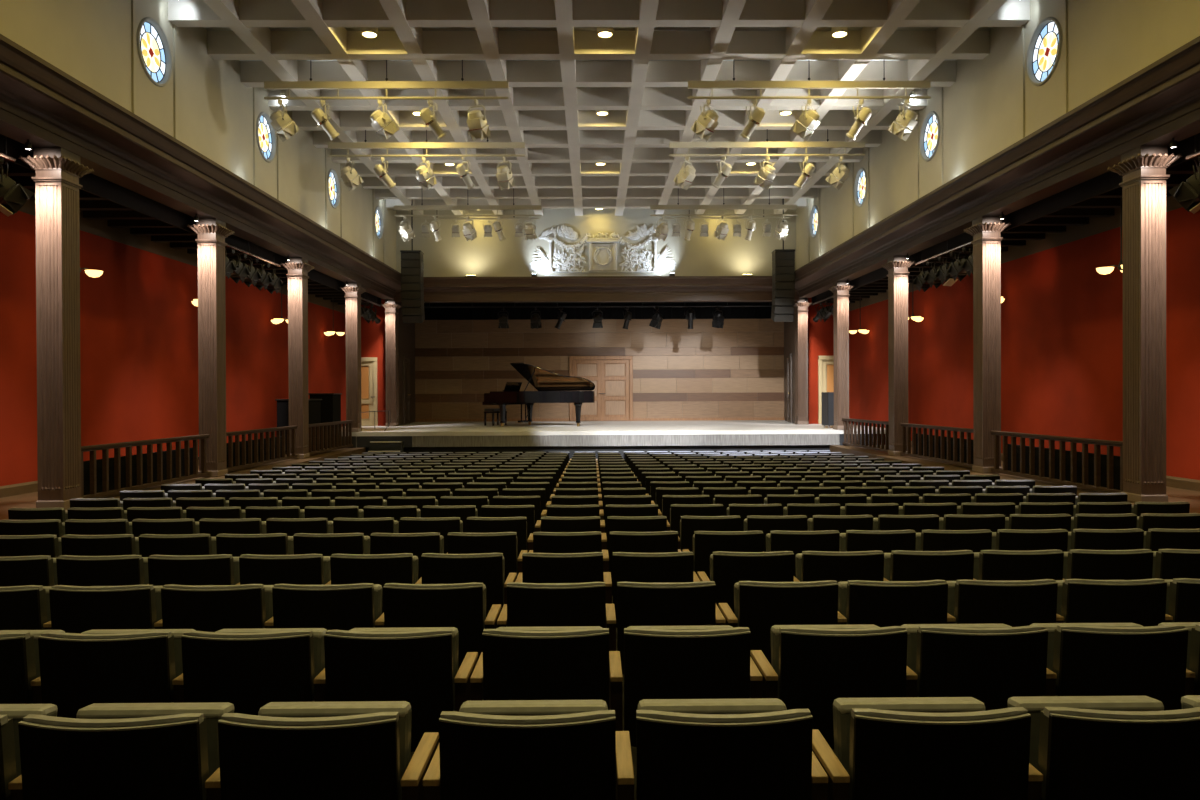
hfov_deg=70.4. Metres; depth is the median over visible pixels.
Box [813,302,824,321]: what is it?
spotlight
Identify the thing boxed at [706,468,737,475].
seat
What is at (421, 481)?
seat
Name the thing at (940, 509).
seat
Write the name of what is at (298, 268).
column
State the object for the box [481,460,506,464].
seat
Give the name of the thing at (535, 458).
seat
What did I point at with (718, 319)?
floodlight
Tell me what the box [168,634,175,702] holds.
cushion
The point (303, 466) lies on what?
seat
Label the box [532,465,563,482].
seat
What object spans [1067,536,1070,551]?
seat cushion
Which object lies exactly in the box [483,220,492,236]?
floodlight
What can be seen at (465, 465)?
seat
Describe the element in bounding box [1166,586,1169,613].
seat cushion
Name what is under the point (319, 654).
seat cushion
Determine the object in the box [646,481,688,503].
seat
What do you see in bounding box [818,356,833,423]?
door
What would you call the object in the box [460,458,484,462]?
seat
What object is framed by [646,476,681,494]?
seat
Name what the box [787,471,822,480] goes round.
seat
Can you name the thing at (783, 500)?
seat
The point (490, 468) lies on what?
seat
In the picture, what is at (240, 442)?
bench
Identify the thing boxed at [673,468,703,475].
seat
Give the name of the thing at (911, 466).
seat
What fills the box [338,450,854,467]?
seating
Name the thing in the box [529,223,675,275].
relief
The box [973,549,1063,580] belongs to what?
seat
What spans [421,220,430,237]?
floodlight
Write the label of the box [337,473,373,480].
seat
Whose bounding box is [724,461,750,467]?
seat
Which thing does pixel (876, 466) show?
seat
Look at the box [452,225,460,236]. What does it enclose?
lamp
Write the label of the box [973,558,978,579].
seat cushion
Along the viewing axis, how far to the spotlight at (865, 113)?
13.52 m
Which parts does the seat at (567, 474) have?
backrest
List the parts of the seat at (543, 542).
backrest, armrest, panel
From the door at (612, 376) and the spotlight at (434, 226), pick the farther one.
the door at (612, 376)
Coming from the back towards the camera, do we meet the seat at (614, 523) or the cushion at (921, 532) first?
the seat at (614, 523)
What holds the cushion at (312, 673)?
on the seat at (249, 669)
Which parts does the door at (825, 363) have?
panel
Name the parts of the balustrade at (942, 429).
rail, rail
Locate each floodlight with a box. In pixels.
[0,157,33,215]
[225,249,236,278]
[227,249,249,282]
[240,254,260,286]
[252,258,271,290]
[264,263,283,293]
[270,99,300,141]
[340,157,363,190]
[363,302,376,322]
[370,99,399,141]
[399,216,414,241]
[415,157,437,190]
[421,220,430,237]
[451,220,460,236]
[462,216,476,240]
[466,99,490,140]
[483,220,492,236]
[496,157,514,189]
[498,308,508,327]
[514,220,523,236]
[523,216,536,240]
[530,307,541,328]
[592,307,602,327]
[649,307,662,328]
[654,216,668,240]
[671,219,680,236]
[673,156,695,189]
[690,99,718,140]
[699,219,708,236]
[712,307,723,327]
[714,216,728,239]
[732,219,741,236]
[754,156,775,189]
[762,219,771,236]
[773,216,788,239]
[790,99,819,140]
[817,300,828,321]
[825,156,849,189]
[888,99,917,140]
[913,261,931,291]
[924,256,944,288]
[935,252,957,285]
[947,247,969,280]
[961,251,972,275]
[1168,156,1199,213]
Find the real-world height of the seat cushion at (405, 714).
0.377 m
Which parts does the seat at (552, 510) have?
backrest, armrest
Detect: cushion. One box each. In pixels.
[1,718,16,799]
[13,711,56,776]
[26,635,35,703]
[34,640,39,677]
[39,588,46,629]
[46,593,50,621]
[48,558,54,585]
[53,563,57,584]
[54,537,58,557]
[59,522,62,536]
[59,542,61,555]
[62,510,65,521]
[76,709,233,776]
[126,521,128,533]
[132,537,135,554]
[135,541,138,554]
[139,558,144,584]
[144,563,148,584]
[151,588,156,628]
[155,593,161,620]
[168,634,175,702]
[174,639,182,676]
[193,521,195,533]
[195,525,199,533]
[199,717,208,799]
[209,536,211,554]
[212,541,216,554]
[230,557,233,584]
[234,562,239,584]
[262,525,266,533]
[262,587,265,627]
[265,592,272,620]
[286,536,287,554]
[288,540,293,554]
[292,708,411,799]
[310,634,314,701]
[313,636,324,676]
[321,558,323,584]
[323,561,330,584]
[328,524,332,533]
[359,511,363,517]
[364,538,369,553]
[372,588,374,627]
[374,588,381,620]
[394,523,398,532]
[397,720,400,799]
[413,559,417,583]
[440,538,443,553]
[452,635,453,710]
[453,633,458,710]
[483,588,485,629]
[484,408,506,410]
[503,559,504,605]
[503,715,543,715]
[693,537,694,571]
[710,557,712,580]
[734,586,738,626]
[766,536,769,551]
[770,630,778,683]
[778,633,780,698]
[795,557,801,581]
[801,555,802,581]
[807,521,812,530]
[833,705,985,773]
[838,586,846,616]
[839,536,845,551]
[846,584,848,624]
[849,712,853,799]
[873,521,877,530]
[884,557,890,580]
[890,554,892,580]
[907,634,916,672]
[915,537,920,550]
[916,630,920,696]
[921,532,922,550]
[939,521,942,529]
[947,588,954,616]
[954,583,958,623]
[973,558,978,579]
[978,553,982,579]
[992,536,995,549]
[996,532,998,549]
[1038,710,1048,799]
[1047,633,1053,670]
[1053,629,1060,695]
[1057,587,1061,614]
[1061,582,1067,622]
[1063,557,1067,578]
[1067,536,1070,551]
[1067,552,1071,578]
[1071,520,1073,531]
[1071,531,1074,549]
[1074,516,1076,528]
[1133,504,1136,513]
[1139,516,1142,528]
[1143,536,1145,548]
[1145,531,1150,548]
[1152,557,1155,577]
[1155,552,1160,578]
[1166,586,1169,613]
[1168,581,1176,621]
[1181,702,1193,708]
[1186,632,1190,669]
[1189,628,1199,694]
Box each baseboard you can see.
[0,460,198,497]
[415,417,783,421]
[911,441,1199,490]
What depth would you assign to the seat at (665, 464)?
15.40 m
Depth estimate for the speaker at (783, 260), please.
23.03 m
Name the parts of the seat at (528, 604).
armrest, backrest, panel, armrest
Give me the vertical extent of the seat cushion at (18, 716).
0.377 m
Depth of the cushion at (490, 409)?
24.91 m
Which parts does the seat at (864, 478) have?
backrest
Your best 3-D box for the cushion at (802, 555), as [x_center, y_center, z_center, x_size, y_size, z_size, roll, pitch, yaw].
[1.486,1.133,5.210,0.476,0.385,0.143,0,0,-1]
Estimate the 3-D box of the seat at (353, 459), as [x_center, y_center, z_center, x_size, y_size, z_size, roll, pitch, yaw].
[-4.767,1.594,17.400,0.546,0.824,0.439,0,0,-1]
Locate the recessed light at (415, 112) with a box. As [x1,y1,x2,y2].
[412,110,420,115]
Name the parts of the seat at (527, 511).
armrest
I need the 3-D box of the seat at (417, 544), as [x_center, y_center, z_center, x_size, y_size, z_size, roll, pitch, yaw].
[-1.369,1.363,6.248,0.546,0.824,0.439,0,0,-1]
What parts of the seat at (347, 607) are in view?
armrest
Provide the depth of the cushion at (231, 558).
5.19 m
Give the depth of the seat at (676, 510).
7.94 m
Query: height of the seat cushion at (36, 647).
0.377 m
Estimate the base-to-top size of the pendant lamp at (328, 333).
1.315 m
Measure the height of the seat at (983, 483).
0.824 m
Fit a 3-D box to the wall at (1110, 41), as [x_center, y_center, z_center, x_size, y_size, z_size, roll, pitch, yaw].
[6.075,-4.556,10.480,0.438,2.550,28.900,0,0,-1]
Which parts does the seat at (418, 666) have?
armrest, panel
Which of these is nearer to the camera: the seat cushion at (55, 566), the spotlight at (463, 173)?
the seat cushion at (55, 566)
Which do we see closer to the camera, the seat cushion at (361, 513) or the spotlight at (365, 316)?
the seat cushion at (361, 513)
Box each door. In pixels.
[361,357,377,425]
[403,354,410,424]
[569,356,632,420]
[787,353,791,422]
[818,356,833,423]
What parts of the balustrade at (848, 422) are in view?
rail, rail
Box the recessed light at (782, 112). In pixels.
[779,110,791,115]
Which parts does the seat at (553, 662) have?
armrest, panel, backrest, panel, armrest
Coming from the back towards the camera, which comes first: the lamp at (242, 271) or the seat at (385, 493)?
the lamp at (242, 271)
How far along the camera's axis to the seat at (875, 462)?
15.43 m
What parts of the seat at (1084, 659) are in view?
panel, armrest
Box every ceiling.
[0,134,380,306]
[168,0,1029,215]
[424,302,771,303]
[812,133,1199,305]
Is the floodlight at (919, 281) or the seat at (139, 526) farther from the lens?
the floodlight at (919, 281)
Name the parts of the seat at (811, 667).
armrest, panel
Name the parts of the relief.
post, post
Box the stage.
[345,420,884,435]
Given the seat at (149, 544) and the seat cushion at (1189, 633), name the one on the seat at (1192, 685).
the seat cushion at (1189, 633)
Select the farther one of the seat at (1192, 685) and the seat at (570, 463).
the seat at (570, 463)
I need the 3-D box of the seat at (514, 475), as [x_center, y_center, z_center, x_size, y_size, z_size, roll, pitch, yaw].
[-1.426,1.490,12.770,0.546,0.824,0.439,0,0,-1]
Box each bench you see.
[83,448,192,494]
[198,436,281,467]
[484,408,506,425]
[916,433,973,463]
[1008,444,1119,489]
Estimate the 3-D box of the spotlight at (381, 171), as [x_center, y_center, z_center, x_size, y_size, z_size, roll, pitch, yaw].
[-4.261,-4.476,16.780,0.300,0.606,0.445,0,0,36]
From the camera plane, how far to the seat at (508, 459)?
17.23 m
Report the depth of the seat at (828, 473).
12.61 m
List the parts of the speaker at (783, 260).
flying frame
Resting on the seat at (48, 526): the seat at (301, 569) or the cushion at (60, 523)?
the cushion at (60, 523)
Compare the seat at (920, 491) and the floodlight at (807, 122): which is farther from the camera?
the floodlight at (807, 122)
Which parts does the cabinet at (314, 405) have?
door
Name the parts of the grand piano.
leg, leg, lid, leg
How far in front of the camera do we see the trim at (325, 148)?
18.47 m
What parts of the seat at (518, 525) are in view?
armrest, panel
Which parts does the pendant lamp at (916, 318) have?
stem, lamp shade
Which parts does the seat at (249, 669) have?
panel, armrest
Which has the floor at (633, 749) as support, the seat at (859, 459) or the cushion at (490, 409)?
the seat at (859, 459)
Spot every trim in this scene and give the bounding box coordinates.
[0,34,400,298]
[131,0,176,138]
[253,87,279,200]
[325,148,341,237]
[356,434,839,446]
[372,189,384,262]
[394,276,798,302]
[795,36,1199,297]
[808,188,820,262]
[852,147,869,236]
[916,87,942,199]
[1021,0,1067,138]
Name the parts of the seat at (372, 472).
backrest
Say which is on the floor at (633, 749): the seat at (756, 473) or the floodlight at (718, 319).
the seat at (756, 473)
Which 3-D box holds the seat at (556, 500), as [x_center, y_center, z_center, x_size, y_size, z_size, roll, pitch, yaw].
[-0.259,1.412,9.053,0.600,0.824,0.439,0,0,-1]
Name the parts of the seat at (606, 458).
backrest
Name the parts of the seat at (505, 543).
panel, armrest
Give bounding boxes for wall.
[0,0,395,269]
[0,200,345,485]
[361,299,385,425]
[385,299,414,425]
[396,208,795,276]
[415,319,783,418]
[784,302,808,423]
[796,0,1199,269]
[808,297,833,423]
[849,196,1199,479]
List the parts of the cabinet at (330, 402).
door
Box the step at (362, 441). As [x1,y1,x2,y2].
[345,434,872,460]
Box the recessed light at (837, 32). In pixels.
[831,27,847,37]
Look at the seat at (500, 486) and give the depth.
10.71 m
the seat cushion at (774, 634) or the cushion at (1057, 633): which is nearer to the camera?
the cushion at (1057, 633)
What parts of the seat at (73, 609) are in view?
armrest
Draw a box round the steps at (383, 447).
[368,441,403,453]
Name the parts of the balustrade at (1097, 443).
rail, rail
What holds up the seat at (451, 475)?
on the floor at (633, 749)
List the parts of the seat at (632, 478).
backrest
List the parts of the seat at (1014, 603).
armrest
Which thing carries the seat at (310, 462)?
on the floor at (633, 749)
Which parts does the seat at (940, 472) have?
backrest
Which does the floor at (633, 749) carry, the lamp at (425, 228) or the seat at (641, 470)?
the seat at (641, 470)
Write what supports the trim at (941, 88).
attached to the wall at (1110, 41)
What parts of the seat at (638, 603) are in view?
armrest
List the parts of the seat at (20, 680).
backrest, armrest, panel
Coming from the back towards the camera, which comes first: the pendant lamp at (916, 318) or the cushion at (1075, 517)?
the pendant lamp at (916, 318)
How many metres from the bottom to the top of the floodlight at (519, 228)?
0.515 m
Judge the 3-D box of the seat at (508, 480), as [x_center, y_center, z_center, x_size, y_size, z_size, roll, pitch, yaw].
[-1.418,1.471,11.838,0.546,0.824,0.439,0,0,-1]
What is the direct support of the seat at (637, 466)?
on the floor at (633, 749)
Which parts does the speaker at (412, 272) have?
flying frame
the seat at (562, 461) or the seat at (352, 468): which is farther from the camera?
the seat at (562, 461)
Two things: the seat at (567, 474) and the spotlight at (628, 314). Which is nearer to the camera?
the seat at (567, 474)
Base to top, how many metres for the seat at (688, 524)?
0.824 m
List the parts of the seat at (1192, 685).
panel, armrest, backrest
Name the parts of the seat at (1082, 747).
panel, armrest, backrest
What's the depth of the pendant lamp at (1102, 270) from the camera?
11.59 m
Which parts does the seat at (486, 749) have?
armrest, panel, backrest, panel, armrest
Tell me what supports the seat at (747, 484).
on the floor at (633, 749)
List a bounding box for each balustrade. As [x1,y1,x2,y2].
[81,434,209,497]
[226,426,297,470]
[309,420,353,454]
[842,418,888,451]
[900,423,973,467]
[990,431,1122,492]
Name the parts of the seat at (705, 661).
panel, armrest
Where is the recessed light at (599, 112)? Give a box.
[596,110,608,115]
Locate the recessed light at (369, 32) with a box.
[361,27,377,37]
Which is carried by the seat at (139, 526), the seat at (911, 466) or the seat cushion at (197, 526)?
the seat cushion at (197, 526)
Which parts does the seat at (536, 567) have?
armrest, backrest, armrest, panel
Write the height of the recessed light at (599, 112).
0.266 m
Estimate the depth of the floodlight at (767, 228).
23.86 m
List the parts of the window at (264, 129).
pane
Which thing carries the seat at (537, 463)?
on the floor at (633, 749)
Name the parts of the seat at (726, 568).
armrest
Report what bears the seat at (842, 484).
on the floor at (633, 749)
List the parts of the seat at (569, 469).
backrest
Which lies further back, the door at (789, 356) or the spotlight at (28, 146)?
the door at (789, 356)
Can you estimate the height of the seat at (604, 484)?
0.824 m
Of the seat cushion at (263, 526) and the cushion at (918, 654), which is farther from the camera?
the seat cushion at (263, 526)
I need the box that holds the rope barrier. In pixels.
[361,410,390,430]
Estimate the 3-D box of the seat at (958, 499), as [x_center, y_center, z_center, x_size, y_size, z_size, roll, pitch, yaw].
[3.626,1.396,9.087,0.546,0.824,0.439,0,0,-1]
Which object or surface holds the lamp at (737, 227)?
attached to the floodlight at (737, 228)
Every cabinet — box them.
[275,399,321,453]
[308,393,341,447]
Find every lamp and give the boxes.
[80,268,102,277]
[192,299,197,305]
[229,258,249,282]
[242,263,260,286]
[254,267,271,290]
[271,278,287,323]
[324,315,344,335]
[365,308,376,322]
[422,225,430,237]
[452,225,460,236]
[484,224,492,236]
[515,224,523,236]
[524,223,536,240]
[672,224,679,236]
[700,224,707,236]
[732,224,740,236]
[762,224,770,236]
[849,315,868,333]
[908,276,923,321]
[924,265,942,288]
[947,256,967,280]
[1096,198,1122,274]
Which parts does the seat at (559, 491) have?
backrest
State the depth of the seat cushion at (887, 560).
5.40 m
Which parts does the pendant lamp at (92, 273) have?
lamp shade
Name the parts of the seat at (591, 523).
backrest, armrest, panel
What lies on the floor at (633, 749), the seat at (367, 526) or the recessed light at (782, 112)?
the seat at (367, 526)
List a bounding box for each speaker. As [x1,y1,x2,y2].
[400,199,424,322]
[771,198,794,321]
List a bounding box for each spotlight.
[25,139,31,149]
[281,89,285,96]
[311,99,339,139]
[361,299,369,319]
[369,304,380,323]
[373,157,395,188]
[419,99,445,139]
[430,216,441,240]
[456,157,474,189]
[493,216,505,240]
[555,307,566,328]
[622,307,631,328]
[683,216,694,240]
[684,307,695,328]
[712,156,731,188]
[740,99,764,139]
[744,216,755,240]
[794,156,814,188]
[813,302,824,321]
[824,298,832,318]
[846,99,871,139]
[1000,212,1004,219]
[1170,138,1176,147]
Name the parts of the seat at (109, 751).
backrest, armrest, panel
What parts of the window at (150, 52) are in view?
pane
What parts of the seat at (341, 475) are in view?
backrest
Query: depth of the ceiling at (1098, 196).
12.89 m
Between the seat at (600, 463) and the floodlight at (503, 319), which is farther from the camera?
the floodlight at (503, 319)
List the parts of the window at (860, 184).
pane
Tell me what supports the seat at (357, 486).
on the floor at (633, 749)
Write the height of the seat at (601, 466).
0.824 m
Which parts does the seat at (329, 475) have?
backrest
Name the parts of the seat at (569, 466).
backrest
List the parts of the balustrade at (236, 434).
rail, rail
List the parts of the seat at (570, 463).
backrest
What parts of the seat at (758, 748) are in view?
panel, armrest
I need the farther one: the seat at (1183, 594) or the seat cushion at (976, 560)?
the seat cushion at (976, 560)
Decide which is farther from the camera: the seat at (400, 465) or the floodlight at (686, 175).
the floodlight at (686, 175)
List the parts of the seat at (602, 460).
backrest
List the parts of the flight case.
edge trim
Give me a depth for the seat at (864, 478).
11.69 m
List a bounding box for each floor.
[0,448,365,519]
[411,573,833,799]
[830,445,1199,512]
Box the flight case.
[822,392,833,427]
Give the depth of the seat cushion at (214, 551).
6.28 m
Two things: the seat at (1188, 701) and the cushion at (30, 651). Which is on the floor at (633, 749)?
the seat at (1188, 701)
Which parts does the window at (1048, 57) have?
pane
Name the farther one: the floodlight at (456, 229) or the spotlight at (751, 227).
the floodlight at (456, 229)
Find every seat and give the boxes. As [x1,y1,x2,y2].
[0,519,64,536]
[0,534,61,557]
[0,555,57,586]
[0,585,51,629]
[0,630,64,703]
[0,704,57,799]
[8,507,67,521]
[18,702,233,799]
[38,629,195,717]
[49,584,162,633]
[56,555,148,585]
[61,534,138,555]
[65,519,132,534]
[67,507,126,519]
[70,498,122,507]
[119,490,167,500]
[123,498,175,509]
[127,507,186,521]
[132,518,199,536]
[139,534,216,556]
[148,554,239,585]
[161,484,204,492]
[161,584,273,631]
[168,490,215,500]
[176,497,228,509]
[181,628,326,715]
[186,506,245,521]
[195,478,235,486]
[199,518,266,536]
[205,484,247,492]
[216,490,263,499]
[216,533,293,556]
[218,701,438,799]
[225,474,261,480]
[229,497,281,509]
[236,478,275,485]
[239,554,330,584]
[245,506,304,520]
[248,483,291,492]
[250,470,284,475]
[262,474,298,480]
[263,489,311,499]
[266,518,332,535]
[272,466,304,471]
[272,583,383,630]
[276,478,315,485]
[282,497,334,508]
[285,470,319,475]
[292,463,319,468]
[292,483,335,491]
[293,533,369,555]
[299,473,336,480]
[304,506,363,520]
[305,466,336,471]
[309,461,334,465]
[311,489,358,499]
[316,478,355,485]
[320,470,353,475]
[322,463,349,468]
[324,458,349,462]
[324,627,477,751]
[330,553,421,613]
[333,517,398,553]
[335,497,386,509]
[336,483,378,491]
[337,466,369,471]
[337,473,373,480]
[338,461,363,465]
[351,458,377,462]
[353,463,381,468]
[354,469,387,476]
[356,478,395,488]
[359,489,405,505]
[364,506,420,532]
[366,460,392,465]
[370,466,399,472]
[370,532,447,579]
[374,473,409,482]
[379,458,404,462]
[380,483,421,496]
[383,463,411,468]
[383,582,500,669]
[388,496,437,517]
[389,469,421,477]
[395,460,420,465]
[397,477,434,488]
[400,517,462,553]
[402,466,432,472]
[406,458,429,462]
[407,489,451,505]
[411,473,445,482]
[414,463,441,468]
[421,553,516,616]
[423,482,463,495]
[423,505,477,532]
[423,700,633,799]
[424,460,449,465]
[424,469,455,476]
[433,458,456,462]
[434,466,464,472]
[437,477,473,488]
[440,496,488,516]
[444,463,471,468]
[447,532,527,582]
[448,473,482,482]
[453,460,478,465]
[455,488,498,504]
[458,469,489,476]
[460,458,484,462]
[467,465,495,472]
[467,482,506,495]
[467,517,532,572]
[470,626,622,730]
[474,463,501,468]
[477,477,512,487]
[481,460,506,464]
[481,505,540,549]
[485,473,518,481]
[487,458,511,462]
[493,469,523,476]
[493,496,546,531]
[497,582,615,650]
[499,465,527,472]
[503,488,550,519]
[505,462,531,468]
[510,460,535,464]
[510,482,554,509]
[514,457,538,461]
[515,552,611,603]
[517,477,555,500]
[523,472,558,489]
[527,469,561,484]
[529,531,608,581]
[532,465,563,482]
[535,462,565,475]
[539,460,566,474]
[541,457,567,469]
[541,516,606,549]
[547,505,604,532]
[551,488,602,509]
[552,495,603,519]
[555,482,601,500]
[562,477,600,493]
[564,472,600,487]
[566,468,599,482]
[568,465,598,477]
[569,462,598,474]
[570,459,598,470]
[572,457,597,467]
[599,457,622,459]
[599,459,624,461]
[599,462,625,477]
[600,465,628,468]
[600,468,630,487]
[601,472,633,493]
[602,476,636,481]
[602,482,640,501]
[603,488,645,510]
[604,495,650,532]
[606,504,657,549]
[607,516,666,571]
[610,531,680,595]
[613,552,700,627]
[617,581,725,673]
[624,625,762,746]
[629,457,652,467]
[631,459,655,471]
[631,462,659,475]
[634,465,663,481]
[636,698,827,799]
[637,468,668,484]
[641,472,674,487]
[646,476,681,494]
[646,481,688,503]
[651,487,698,512]
[656,457,679,461]
[658,495,709,523]
[659,459,684,464]
[663,462,689,467]
[667,504,722,537]
[668,465,696,471]
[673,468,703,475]
[678,472,711,480]
[678,515,740,551]
[682,531,762,579]
[683,457,706,461]
[685,476,721,487]
[688,459,712,464]
[693,461,720,467]
[693,481,732,494]
[697,551,793,612]
[699,464,728,471]
[702,487,745,503]
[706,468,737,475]
[710,456,733,461]
[713,495,761,515]
[714,471,748,480]
[715,459,741,463]
[718,580,837,663]
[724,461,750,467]
[724,476,761,486]
[727,504,781,530]
[731,464,760,471]
[735,481,775,494]
[736,456,760,460]
[740,467,772,475]
[744,515,806,551]
[745,459,769,463]
[748,487,792,503]
[750,624,907,748]
[751,471,785,480]
[754,461,780,467]
[762,464,792,470]
[763,456,787,460]
[763,476,800,486]
[764,494,814,515]
[766,530,839,576]
[773,458,798,463]
[774,467,806,475]
[777,481,818,494]
[783,461,810,467]
[783,503,839,530]
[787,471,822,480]
[789,456,814,460]
[794,464,824,469]
[794,487,840,503]
[794,550,883,582]
[801,458,826,463]
[802,475,840,484]
[807,467,840,473]
[807,515,872,532]
[812,461,841,466]
[812,697,1030,799]
[815,456,841,460]
[815,494,866,506]
[819,480,862,489]
[823,471,859,477]
[826,464,857,469]
[830,458,855,462]
[838,580,947,626]
[839,530,915,552]
[840,503,898,517]
[841,467,875,472]
[841,475,880,482]
[841,486,887,496]
[842,461,871,465]
[844,456,868,459]
[856,458,883,462]
[858,464,889,468]
[860,471,896,477]
[863,480,905,488]
[867,494,918,505]
[872,461,901,465]
[873,514,938,532]
[876,467,909,472]
[881,475,920,482]
[884,550,973,580]
[888,486,935,496]
[890,463,921,468]
[897,470,932,477]
[899,503,956,517]
[901,624,1047,710]
[906,480,948,488]
[910,467,943,472]
[915,529,991,551]
[919,493,970,505]
[921,475,959,482]
[933,470,969,476]
[935,486,982,496]
[939,514,1004,531]
[947,579,1057,626]
[949,480,991,488]
[957,502,1014,516]
[960,475,999,482]
[971,493,1022,505]
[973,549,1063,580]
[983,486,1029,495]
[992,480,1034,488]
[992,529,1067,551]
[1005,514,1070,531]
[1007,696,1199,799]
[1015,502,1073,516]
[1023,493,1075,504]
[1030,485,1076,495]
[1030,623,1187,710]
[1056,578,1166,626]
[1063,549,1153,579]
[1067,528,1143,551]
[1071,513,1136,531]
[1073,502,1131,516]
[1075,493,1127,504]
[1131,501,1189,515]
[1137,513,1199,530]
[1143,528,1199,550]
[1152,549,1199,579]
[1158,622,1199,695]
[1165,578,1199,621]
[1181,695,1199,708]
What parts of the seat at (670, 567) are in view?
armrest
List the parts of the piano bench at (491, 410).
bench frame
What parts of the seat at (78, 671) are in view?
armrest, panel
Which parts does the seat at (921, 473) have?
backrest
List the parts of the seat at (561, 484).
backrest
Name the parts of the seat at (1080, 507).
backrest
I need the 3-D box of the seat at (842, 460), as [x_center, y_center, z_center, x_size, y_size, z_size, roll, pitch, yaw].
[4.660,1.536,16.551,0.546,0.824,0.439,0,0,-1]
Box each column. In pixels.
[18,147,93,508]
[187,218,234,476]
[280,257,314,458]
[340,282,365,431]
[380,300,401,425]
[794,298,811,424]
[828,281,854,429]
[881,256,914,455]
[963,216,1010,472]
[1107,146,1182,501]
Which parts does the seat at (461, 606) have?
panel, armrest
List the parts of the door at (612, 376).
panel, panel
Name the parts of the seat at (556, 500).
backrest, armrest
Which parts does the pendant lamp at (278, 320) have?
lamp shade, stem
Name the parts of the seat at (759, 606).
panel, armrest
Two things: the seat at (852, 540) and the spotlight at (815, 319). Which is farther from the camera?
the spotlight at (815, 319)
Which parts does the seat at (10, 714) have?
backrest, armrest, panel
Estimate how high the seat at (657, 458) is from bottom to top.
0.824 m
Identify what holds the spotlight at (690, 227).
hanging from the bar at (652, 207)
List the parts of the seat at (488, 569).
panel, armrest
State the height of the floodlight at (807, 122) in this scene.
0.639 m
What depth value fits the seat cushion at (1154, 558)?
5.41 m
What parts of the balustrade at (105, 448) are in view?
rail, rail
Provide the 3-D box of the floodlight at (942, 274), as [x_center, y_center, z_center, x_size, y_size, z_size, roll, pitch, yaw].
[6.308,-2.371,15.409,0.325,0.600,0.460,0,0,-27]
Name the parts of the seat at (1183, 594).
armrest, backrest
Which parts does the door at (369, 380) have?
panel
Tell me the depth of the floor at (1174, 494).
13.89 m
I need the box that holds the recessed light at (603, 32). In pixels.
[597,27,612,37]
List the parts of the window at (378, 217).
pane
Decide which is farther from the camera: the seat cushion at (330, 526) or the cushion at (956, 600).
the seat cushion at (330, 526)
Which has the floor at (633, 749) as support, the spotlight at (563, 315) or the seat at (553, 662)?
the seat at (553, 662)
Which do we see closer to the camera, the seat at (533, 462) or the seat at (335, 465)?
the seat at (335, 465)
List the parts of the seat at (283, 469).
backrest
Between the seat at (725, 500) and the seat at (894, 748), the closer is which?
the seat at (894, 748)
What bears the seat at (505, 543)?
on the floor at (633, 749)
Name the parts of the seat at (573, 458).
backrest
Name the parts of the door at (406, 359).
panel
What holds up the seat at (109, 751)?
on the floor at (633, 749)
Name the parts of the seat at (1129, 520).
backrest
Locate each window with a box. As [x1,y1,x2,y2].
[136,17,171,86]
[256,112,276,162]
[327,168,339,208]
[374,206,382,238]
[809,205,818,237]
[854,168,866,206]
[919,111,939,160]
[1026,17,1062,85]
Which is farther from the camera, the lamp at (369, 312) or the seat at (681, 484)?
the lamp at (369, 312)
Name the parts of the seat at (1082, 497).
backrest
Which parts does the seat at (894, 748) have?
panel, armrest, backrest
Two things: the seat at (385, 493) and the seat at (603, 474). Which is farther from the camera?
the seat at (603, 474)
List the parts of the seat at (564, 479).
backrest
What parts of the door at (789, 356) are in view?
panel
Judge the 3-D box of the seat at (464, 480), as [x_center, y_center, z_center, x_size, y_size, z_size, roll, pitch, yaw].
[-1.968,1.474,11.834,0.546,0.824,0.439,0,0,-1]
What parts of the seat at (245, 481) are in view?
backrest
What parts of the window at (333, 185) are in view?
pane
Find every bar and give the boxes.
[0,136,15,161]
[226,241,280,266]
[264,60,508,99]
[328,130,524,156]
[361,297,380,305]
[394,188,541,216]
[413,216,539,218]
[424,302,771,307]
[650,188,796,215]
[664,209,788,218]
[669,129,864,156]
[688,60,930,98]
[812,290,831,304]
[915,239,972,264]
[1185,134,1199,159]
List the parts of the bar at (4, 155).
hanger rod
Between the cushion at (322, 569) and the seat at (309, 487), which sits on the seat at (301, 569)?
the cushion at (322, 569)
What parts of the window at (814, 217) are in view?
pane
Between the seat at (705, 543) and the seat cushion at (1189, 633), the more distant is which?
the seat at (705, 543)
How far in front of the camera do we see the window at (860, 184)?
19.23 m
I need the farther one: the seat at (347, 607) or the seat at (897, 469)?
the seat at (897, 469)
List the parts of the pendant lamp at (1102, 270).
lamp shade, stem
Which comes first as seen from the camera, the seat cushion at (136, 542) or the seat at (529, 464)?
the seat cushion at (136, 542)
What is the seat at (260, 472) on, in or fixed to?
on the floor at (633, 749)
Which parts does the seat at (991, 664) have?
panel, armrest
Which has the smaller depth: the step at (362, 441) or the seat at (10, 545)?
the seat at (10, 545)
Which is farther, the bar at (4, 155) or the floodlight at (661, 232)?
the floodlight at (661, 232)
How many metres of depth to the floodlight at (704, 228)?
23.85 m
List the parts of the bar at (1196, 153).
hanger rod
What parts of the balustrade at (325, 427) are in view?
rail, rail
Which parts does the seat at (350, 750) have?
backrest, panel, armrest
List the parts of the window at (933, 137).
pane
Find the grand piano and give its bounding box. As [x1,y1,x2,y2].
[482,363,594,426]
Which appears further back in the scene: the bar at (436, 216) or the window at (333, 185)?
the bar at (436, 216)

